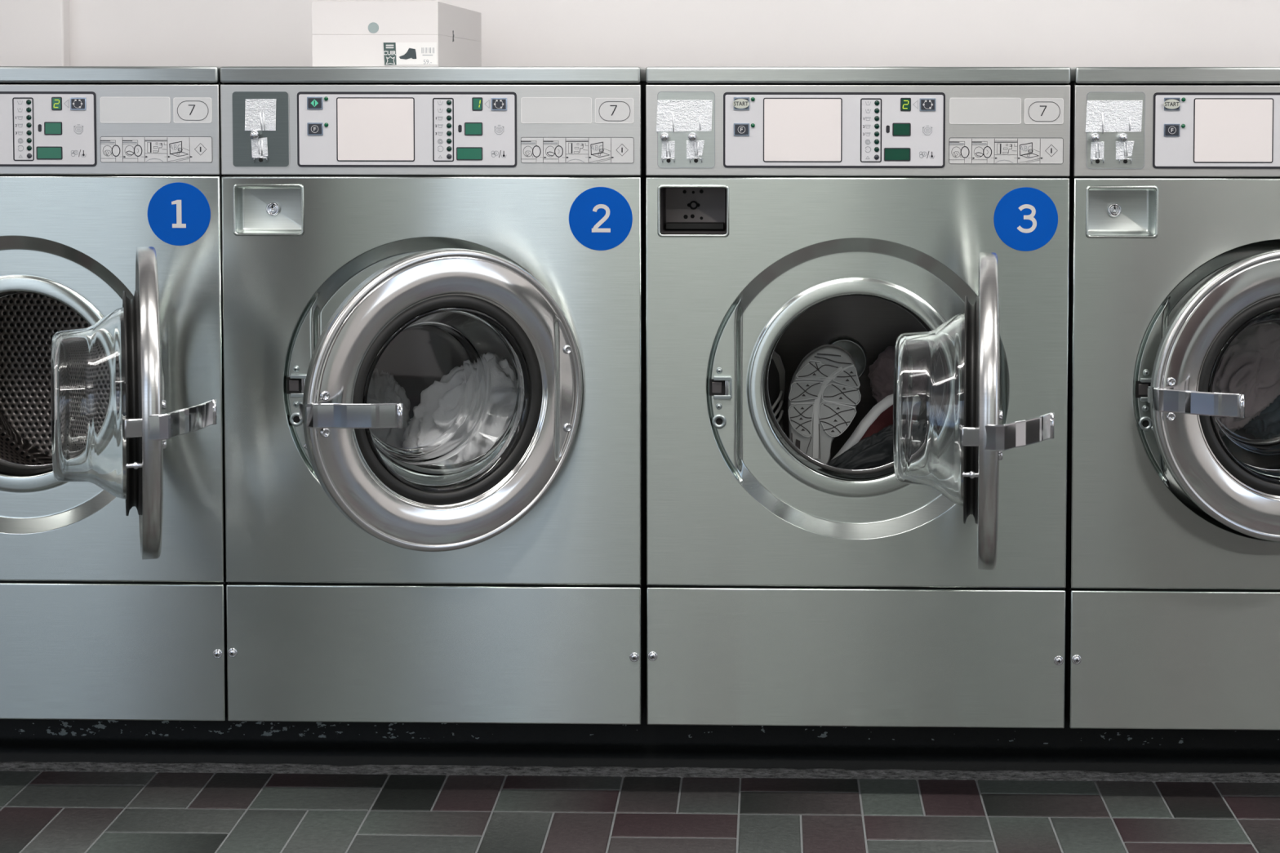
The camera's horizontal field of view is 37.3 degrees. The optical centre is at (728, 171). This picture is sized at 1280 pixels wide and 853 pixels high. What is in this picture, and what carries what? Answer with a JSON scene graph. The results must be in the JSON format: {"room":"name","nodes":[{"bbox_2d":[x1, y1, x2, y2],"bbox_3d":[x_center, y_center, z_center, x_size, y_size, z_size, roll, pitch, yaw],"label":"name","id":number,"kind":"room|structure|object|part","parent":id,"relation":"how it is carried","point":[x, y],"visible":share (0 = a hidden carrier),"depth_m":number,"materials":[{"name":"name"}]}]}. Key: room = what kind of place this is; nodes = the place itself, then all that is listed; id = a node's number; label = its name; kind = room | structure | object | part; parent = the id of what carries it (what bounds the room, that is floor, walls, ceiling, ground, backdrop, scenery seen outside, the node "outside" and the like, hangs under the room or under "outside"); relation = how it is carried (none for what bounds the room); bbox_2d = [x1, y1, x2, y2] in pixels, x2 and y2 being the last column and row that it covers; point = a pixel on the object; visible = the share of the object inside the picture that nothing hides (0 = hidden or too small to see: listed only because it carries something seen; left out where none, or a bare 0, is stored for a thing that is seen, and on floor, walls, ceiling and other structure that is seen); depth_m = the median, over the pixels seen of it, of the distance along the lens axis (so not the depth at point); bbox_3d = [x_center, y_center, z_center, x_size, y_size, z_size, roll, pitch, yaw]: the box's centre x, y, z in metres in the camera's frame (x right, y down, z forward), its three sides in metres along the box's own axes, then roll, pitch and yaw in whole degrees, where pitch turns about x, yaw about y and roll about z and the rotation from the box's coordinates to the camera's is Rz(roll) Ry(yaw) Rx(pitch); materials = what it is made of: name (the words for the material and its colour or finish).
{"room":"laundry","nodes":[
{"label":"laundry","id":0,"kind":"room"},
{"bbox_2d":[0,770,1279,852],"bbox_3d":[-0.473,1.167,1.244,8.500,0.100,5.662,0,2,1],"label":"floor","id":1,"kind":"structure","parent":0,"point":[44,811],"depth_m":3.05,"materials":[{"name":"tile"}]},
{"bbox_2d":[0,761,1279,783],"bbox_3d":[-0.426,1.026,3.245,8.200,0.012,0.030,0,2,1],"label":"trim","id":2,"kind":"structure","parent":1,"relation":"on","point":[437,770],"depth_m":3.24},
{"bbox_2d":[0,0,1279,67],"bbox_3d":[-0.408,-0.374,3.903,8.200,2.750,0.190,0,2,1],"label":"wall","id":3,"kind":"structure","parent":0,"point":[644,33],"depth_m":3.84,"materials":[{"name":"white paint"}]},
{"bbox_2d":[0,699,1279,773],"bbox_3d":[-0.418,0.953,3.576,8.200,0.135,0.658,0,2,1],"label":"plinth","id":4,"kind":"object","parent":3,"relation":"attached to","point":[643,745],"depth_m":3.26,"materials":[{"name":"black paint"}]},
{"bbox_2d":[0,66,227,720],"bbox_3d":[-1.123,0.362,3.203,0.767,1.075,1.126,0,2,1],"label":"washing machine","id":5,"kind":"object","parent":4,"relation":"on","point":[113,560],"visible":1,"depth_m":3.09,"materials":[{"name":"silver metal"}]},
{"bbox_3d":[-0.941,0.349,2.840,0.137,0.289,0.289,-1,3,-18],"label":"door glass","id":6,"kind":"part","parent":5,"relation":"part of","materials":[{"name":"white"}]},
{"bbox_3d":[-1.159,-0.172,3.407,0.682,0.026,0.674,0,2,1],"label":"lid","id":7,"kind":"part","parent":5,"relation":"part of","materials":[{"name":"metal"}]},
{"bbox_3d":[-1.167,-0.069,3.084,0.682,0.146,0.012,0,2,1],"label":"control panel","id":8,"kind":"part","parent":5,"relation":"part of","materials":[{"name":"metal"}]},
{"bbox_3d":[-1.167,0.339,3.121,0.682,0.666,0.050,0,2,1],"label":"panel","id":9,"kind":"part","parent":5,"relation":"part of","materials":[{"name":"metal"}]},
{"bbox_3d":[-1.167,0.790,3.122,0.681,0.227,0.014,0,2,1],"label":"panel","id":10,"kind":"part","parent":5,"relation":"part of","materials":[{"name":"metal"}]},
{"bbox_3d":[-0.962,-0.100,3.072,0.115,0.042,0.002,0,2,1],"label":"blank plate","id":11,"kind":"part","parent":5,"relation":"part of","materials":[{"name":"grey plastic"}]},
{"bbox_3d":[-0.876,0.348,2.861,0.029,0.468,0.468,-1,3,-18],"label":"door","id":12,"kind":"part","parent":5,"relation":"part of","materials":[{"name":"silver metal"}]},
{"bbox_3d":[-0.928,-0.036,3.074,0.183,0.042,0.002,0,2,1],"label":"instruction plate","id":13,"kind":"part","parent":5,"relation":"part of","materials":[{"name":"grey plastic"}]},
{"bbox_3d":[-0.774,0.355,2.704,0.023,0.036,0.149,1,3,22],"label":"handle","id":14,"kind":"part","parent":5,"relation":"part of","materials":[{"name":"silver metal"}]},
{"bbox_3d":[-0.868,-0.099,3.070,0.062,0.041,0.002,0,2,1],"label":"capacity plate","id":15,"kind":"part","parent":5,"relation":"part of","materials":[{"name":"grey plastic"}]},
{"bbox_2d":[219,66,647,724],"bbox_3d":[-0.478,0.360,3.264,0.682,1.075,0.973,0,2,1],"label":"washing machine","id":16,"kind":"object","parent":4,"relation":"on","point":[434,277],"visible":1,"depth_m":3.07,"materials":[{"name":"silver metal"}]},
{"bbox_3d":[-0.765,-0.059,3.059,0.015,0.015,0.018,0,2,1],"label":"knob","id":17,"kind":"part","parent":16,"relation":"part of","materials":[{"name":"silver metal"}]},
{"bbox_3d":[-0.758,-0.069,3.068,0.093,0.124,0.002,0,2,1],"label":"coin plate","id":18,"kind":"part","parent":16,"relation":"part of","materials":[{"name":"metal"}]},
{"bbox_2d":[289,412,302,426],"bbox_3d":[-0.705,0.405,3.096,0.023,0.023,0.015,0,2,1],"label":"socket","id":19,"kind":"object","parent":16,"relation":"attached to","point":[295,420],"depth_m":3.09,"materials":[{"name":"silver metal"}]},
{"bbox_3d":[-0.554,0.359,2.787,0.149,0.036,0.023,0,2,5],"label":"handle","id":20,"kind":"part","parent":16,"relation":"part of","materials":[{"name":"silver metal"}]},
{"bbox_2d":[311,1,481,66],"bbox_3d":[-0.593,-0.243,3.446,0.215,0.112,0.478,0,2,1],"label":"shoe box","id":21,"kind":"object","parent":16,"relation":"on","point":[344,33],"visible":0.91,"depth_m":3.21,"materials":[{"name":"white cardboard"}]},
{"bbox_3d":[-0.593,-0.271,3.445,0.215,0.056,0.476,0,2,1],"label":"box lid","id":22,"kind":"part","parent":21,"relation":"part of","materials":[{"name":"white cardboard"}]},
{"bbox_3d":[-0.482,-0.068,3.068,0.682,0.146,0.012,0,2,1],"label":"control panel","id":23,"kind":"part","parent":16,"relation":"part of","materials":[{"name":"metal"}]},
{"bbox_3d":[-0.482,0.340,3.105,0.682,0.666,0.050,0,2,1],"label":"panel","id":24,"kind":"part","parent":16,"relation":"part of","materials":[{"name":"metal"}]},
{"bbox_3d":[-0.474,-0.171,3.391,0.682,0.026,0.674,0,2,1],"label":"lid","id":25,"kind":"part","parent":16,"relation":"part of","materials":[{"name":"metal"}]},
{"bbox_3d":[-0.483,0.791,3.106,0.681,0.227,0.014,0,2,1],"label":"panel","id":26,"kind":"part","parent":16,"relation":"part of","materials":[{"name":"metal"}]},
{"bbox_3d":[-0.432,0.353,2.930,0.468,0.468,0.029,-2,3,-35],"label":"door","id":27,"kind":"part","parent":16,"relation":"part of","materials":[{"name":"silver metal"}]},
{"bbox_3d":[-0.471,0.351,2.986,0.289,0.289,0.137,-2,3,-35],"label":"door glass","id":28,"kind":"part","parent":16,"relation":"part of","materials":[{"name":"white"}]},
{"bbox_3d":[-0.278,-0.099,3.056,0.115,0.042,0.002,0,2,1],"label":"blank plate","id":29,"kind":"part","parent":16,"relation":"part of","materials":[{"name":"grey plastic"}]},
{"bbox_3d":[-0.244,-0.035,3.058,0.183,0.042,0.002,0,2,1],"label":"instruction plate","id":30,"kind":"part","parent":16,"relation":"part of","materials":[{"name":"grey plastic"}]},
{"bbox_3d":[-0.184,-0.098,3.054,0.062,0.041,0.002,0,2,1],"label":"capacity plate","id":31,"kind":"part","parent":16,"relation":"part of","materials":[{"name":"grey plastic"}]},
{"bbox_2d":[645,66,1071,728],"bbox_3d":[0.209,0.363,3.163,0.682,1.078,1.144,0,2,1],"label":"washing machine","id":32,"kind":"object","parent":4,"relation":"on","point":[923,212],"visible":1,"depth_m":3.07,"materials":[{"name":"silver metal"}]},
{"bbox_3d":[-0.103,-0.055,3.044,0.015,0.015,0.018,0,2,1],"label":"knob","id":33,"kind":"part","parent":32,"relation":"part of","materials":[{"name":"silver metal"}]},
{"bbox_3d":[-0.068,-0.067,3.052,0.093,0.124,0.002,0,2,1],"label":"coin plate","id":34,"kind":"part","parent":32,"relation":"part of","materials":[{"name":"metal"}]},
{"bbox_3d":[-0.058,-0.055,3.043,0.015,0.015,0.018,0,2,1],"label":"knob","id":35,"kind":"part","parent":32,"relation":"part of","materials":[{"name":"silver metal"}]},
{"bbox_2d":[711,414,726,428],"bbox_3d":[-0.015,0.406,3.080,0.023,0.023,0.015,0,2,1],"label":"socket","id":36,"kind":"object","parent":32,"relation":"attached to","point":[718,421],"depth_m":3.07,"materials":[{"name":"silver metal"}]},
{"bbox_2d":[768,351,785,432],"bbox_3d":[0.059,0.411,3.282,0.077,0.217,0.084,1,3,16],"label":"sneaker","id":37,"kind":"object","parent":32,"relation":"in","point":[776,375],"visible":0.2,"depth_m":3.26,"materials":[{"name":"grey"}]},
{"bbox_2d":[787,344,861,464],"bbox_3d":[0.162,0.401,3.238,0.122,0.217,0.115,0,2,1],"label":"sneaker","id":38,"kind":"object","parent":32,"relation":"in","point":[824,395],"visible":0.93,"depth_m":3.19,"materials":[{"name":"grey rubber"}]},
{"bbox_3d":[0.207,0.792,3.090,0.681,0.227,0.014,0,2,1],"label":"panel","id":39,"kind":"part","parent":32,"relation":"part of","materials":[{"name":"metal"}]},
{"bbox_3d":[0.208,0.342,3.089,0.682,0.666,0.050,0,2,1],"label":"panel","id":40,"kind":"part","parent":32,"relation":"part of","materials":[{"name":"metal"}]},
{"bbox_3d":[0.208,-0.066,3.052,0.682,0.146,0.012,0,2,1],"label":"control panel","id":41,"kind":"part","parent":32,"relation":"part of","materials":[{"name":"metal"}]},
{"bbox_3d":[0.215,-0.171,3.375,0.682,0.029,0.674,0,2,1],"label":"lid","id":42,"kind":"part","parent":32,"relation":"part of","materials":[{"name":"metal"}]},
{"bbox_2d":[827,424,893,469],"bbox_3d":[0.244,0.493,3.190,0.213,0.151,0.064,0,2,-1],"label":"trousers","id":43,"kind":"object","parent":32,"relation":"in","point":[876,450],"visible":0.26,"depth_m":3.16,"materials":[{"name":"black fabric"}]},
{"bbox_2d":[831,394,893,460],"bbox_3d":[0.227,0.474,3.253,0.174,0.195,0.074,0,2,-5],"label":"sneaker","id":44,"kind":"object","parent":32,"relation":"in","point":[880,416],"visible":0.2,"depth_m":3.23,"materials":[{"name":"red"}]},
{"bbox_2d":[867,346,895,403],"bbox_3d":[0.297,0.366,3.333,0.104,0.130,0.085,0,2,1],"label":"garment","id":45,"kind":"object","parent":32,"relation":"in","point":[881,375],"visible":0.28,"depth_m":3.31,"materials":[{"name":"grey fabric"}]},
{"bbox_3d":[0.319,0.354,2.830,0.137,0.289,0.289,0,2,7],"label":"door glass","id":46,"kind":"part","parent":32,"relation":"part of","materials":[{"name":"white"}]},
{"bbox_3d":[0.412,-0.097,3.040,0.115,0.042,0.002,0,2,1],"label":"blank plate","id":47,"kind":"part","parent":32,"relation":"part of","materials":[{"name":"grey plastic"}]},
{"bbox_3d":[0.387,0.354,2.821,0.029,0.468,0.468,0,2,7],"label":"door","id":48,"kind":"part","parent":32,"relation":"part of","materials":[{"name":"silver metal"}]},
{"bbox_3d":[0.446,-0.033,3.042,0.183,0.042,0.002,0,2,1],"label":"instruction plate","id":49,"kind":"part","parent":32,"relation":"part of","materials":[{"name":"grey plastic"}]},
{"bbox_3d":[0.410,0.363,2.635,0.149,0.036,0.023,-2,3,-42],"label":"handle","id":50,"kind":"part","parent":32,"relation":"part of","materials":[{"name":"silver metal"}]},
{"bbox_3d":[0.506,-0.097,3.038,0.062,0.041,0.002,0,2,1],"label":"capacity plate","id":51,"kind":"part","parent":32,"relation":"part of","materials":[{"name":"grey plastic"}]},
{"bbox_2d":[1064,66,1279,730],"bbox_3d":[0.902,0.359,3.308,0.682,1.075,0.820,0,2,1],"label":"washing machine","id":52,"kind":"object","parent":4,"relation":"on","point":[1172,589],"visible":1,"depth_m":3.06,"materials":[{"name":"silver metal"}]},
{"bbox_3d":[0.586,-0.054,3.028,0.015,0.015,0.018,0,2,1],"label":"knob","id":53,"kind":"part","parent":52,"relation":"part of","materials":[{"name":"silver metal"}]},
{"bbox_3d":[0.621,-0.066,3.036,0.093,0.124,0.002,0,2,1],"label":"coin plate","id":54,"kind":"part","parent":52,"relation":"part of","materials":[{"name":"metal"}]},
{"bbox_3d":[0.631,-0.054,3.027,0.015,0.015,0.018,0,2,1],"label":"knob","id":55,"kind":"part","parent":52,"relation":"part of","materials":[{"name":"silver metal"}]},
{"bbox_2d":[1138,416,1152,431],"bbox_3d":[0.674,0.407,3.064,0.023,0.023,0.015,0,2,1],"label":"socket","id":56,"kind":"object","parent":52,"relation":"attached to","point":[1144,422],"depth_m":3.06,"materials":[{"name":"silver metal"}]},
{"bbox_3d":[0.895,0.793,3.074,0.681,0.227,0.014,0,2,1],"label":"panel","id":57,"kind":"part","parent":52,"relation":"part of","materials":[{"name":"metal"}]},
{"bbox_3d":[0.896,0.343,3.072,0.682,0.666,0.050,0,2,1],"label":"panel","id":58,"kind":"part","parent":52,"relation":"part of","materials":[{"name":"metal"}]},
{"bbox_3d":[0.904,-0.168,3.359,0.682,0.026,0.674,0,2,1],"label":"lid","id":59,"kind":"part","parent":52,"relation":"part of","materials":[{"name":"metal"}]},
{"bbox_3d":[0.896,-0.065,3.036,0.682,0.146,0.012,0,2,1],"label":"control panel","id":60,"kind":"part","parent":52,"relation":"part of","materials":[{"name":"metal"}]},
{"bbox_3d":[0.725,0.358,2.938,0.149,0.036,0.023,2,3,33],"label":"handle","id":61,"kind":"part","parent":52,"relation":"part of","materials":[{"name":"silver metal"}]},
{"bbox_3d":[0.900,0.355,3.007,0.468,0.468,0.029,0,2,-7],"label":"door","id":62,"kind":"part","parent":52,"relation":"part of","materials":[{"name":"silver metal"}]},
{"bbox_3d":[0.891,0.352,3.075,0.289,0.289,0.137,0,2,-7],"label":"door glass","id":63,"kind":"part","parent":52,"relation":"part of","materials":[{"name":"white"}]}
]}

